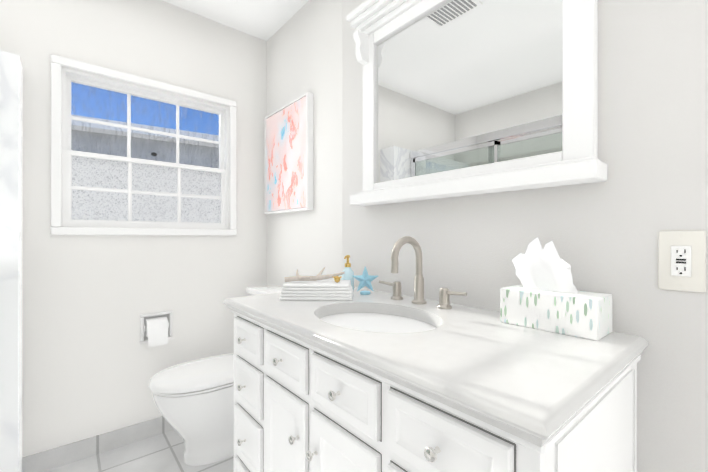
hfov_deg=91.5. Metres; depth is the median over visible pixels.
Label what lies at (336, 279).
ornament
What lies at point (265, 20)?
ceiling
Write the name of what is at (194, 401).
toilet
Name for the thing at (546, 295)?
tissue box
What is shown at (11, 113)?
wall
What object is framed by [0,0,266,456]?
wall
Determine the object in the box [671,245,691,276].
receptacle
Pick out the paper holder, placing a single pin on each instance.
(154, 326)
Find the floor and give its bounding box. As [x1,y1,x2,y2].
[45,429,233,471]
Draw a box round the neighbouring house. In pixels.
[71,115,218,168]
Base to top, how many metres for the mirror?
0.830 m
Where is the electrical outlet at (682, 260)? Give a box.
[659,231,705,292]
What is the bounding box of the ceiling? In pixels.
[162,0,308,40]
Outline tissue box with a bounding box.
[500,237,611,340]
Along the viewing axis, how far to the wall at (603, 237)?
0.83 m
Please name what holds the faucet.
on the bathroom vanity
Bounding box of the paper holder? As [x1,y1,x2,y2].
[140,310,172,347]
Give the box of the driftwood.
[284,267,344,281]
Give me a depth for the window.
1.95 m
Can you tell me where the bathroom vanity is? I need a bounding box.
[223,287,648,471]
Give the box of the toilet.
[148,285,282,465]
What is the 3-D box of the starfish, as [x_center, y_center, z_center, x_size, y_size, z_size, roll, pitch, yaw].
[0.046,0.177,1.396,0.082,0.114,0.074,0,0,-40]
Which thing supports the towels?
on the bathroom vanity
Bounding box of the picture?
[265,92,312,213]
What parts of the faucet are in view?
handle, spout, handle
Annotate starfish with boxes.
[353,266,377,294]
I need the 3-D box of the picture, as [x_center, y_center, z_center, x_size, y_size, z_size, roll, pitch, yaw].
[-0.419,-0.479,2.154,0.041,0.660,0.540,0,0,-40]
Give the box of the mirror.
[347,0,606,205]
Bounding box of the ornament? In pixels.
[333,276,341,282]
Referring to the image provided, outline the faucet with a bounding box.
[379,236,466,308]
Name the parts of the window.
sash glass, sash frame, sash glass, sash frame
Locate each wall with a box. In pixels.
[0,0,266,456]
[0,50,22,471]
[267,0,341,285]
[342,0,707,471]
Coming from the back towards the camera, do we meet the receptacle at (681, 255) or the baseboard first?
the baseboard
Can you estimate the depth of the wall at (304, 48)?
1.95 m
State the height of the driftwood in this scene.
0.052 m
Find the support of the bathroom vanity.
on the floor
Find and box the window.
[51,54,236,234]
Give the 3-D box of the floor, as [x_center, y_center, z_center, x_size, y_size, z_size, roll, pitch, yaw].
[-0.396,1.163,0.281,2.706,0.060,3.850,0,0,-40]
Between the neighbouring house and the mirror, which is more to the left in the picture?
the neighbouring house
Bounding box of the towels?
[279,280,352,300]
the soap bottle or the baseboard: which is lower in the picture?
the baseboard
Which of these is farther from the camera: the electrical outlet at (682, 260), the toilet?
the toilet
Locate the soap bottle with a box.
[341,255,353,289]
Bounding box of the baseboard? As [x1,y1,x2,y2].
[22,416,173,471]

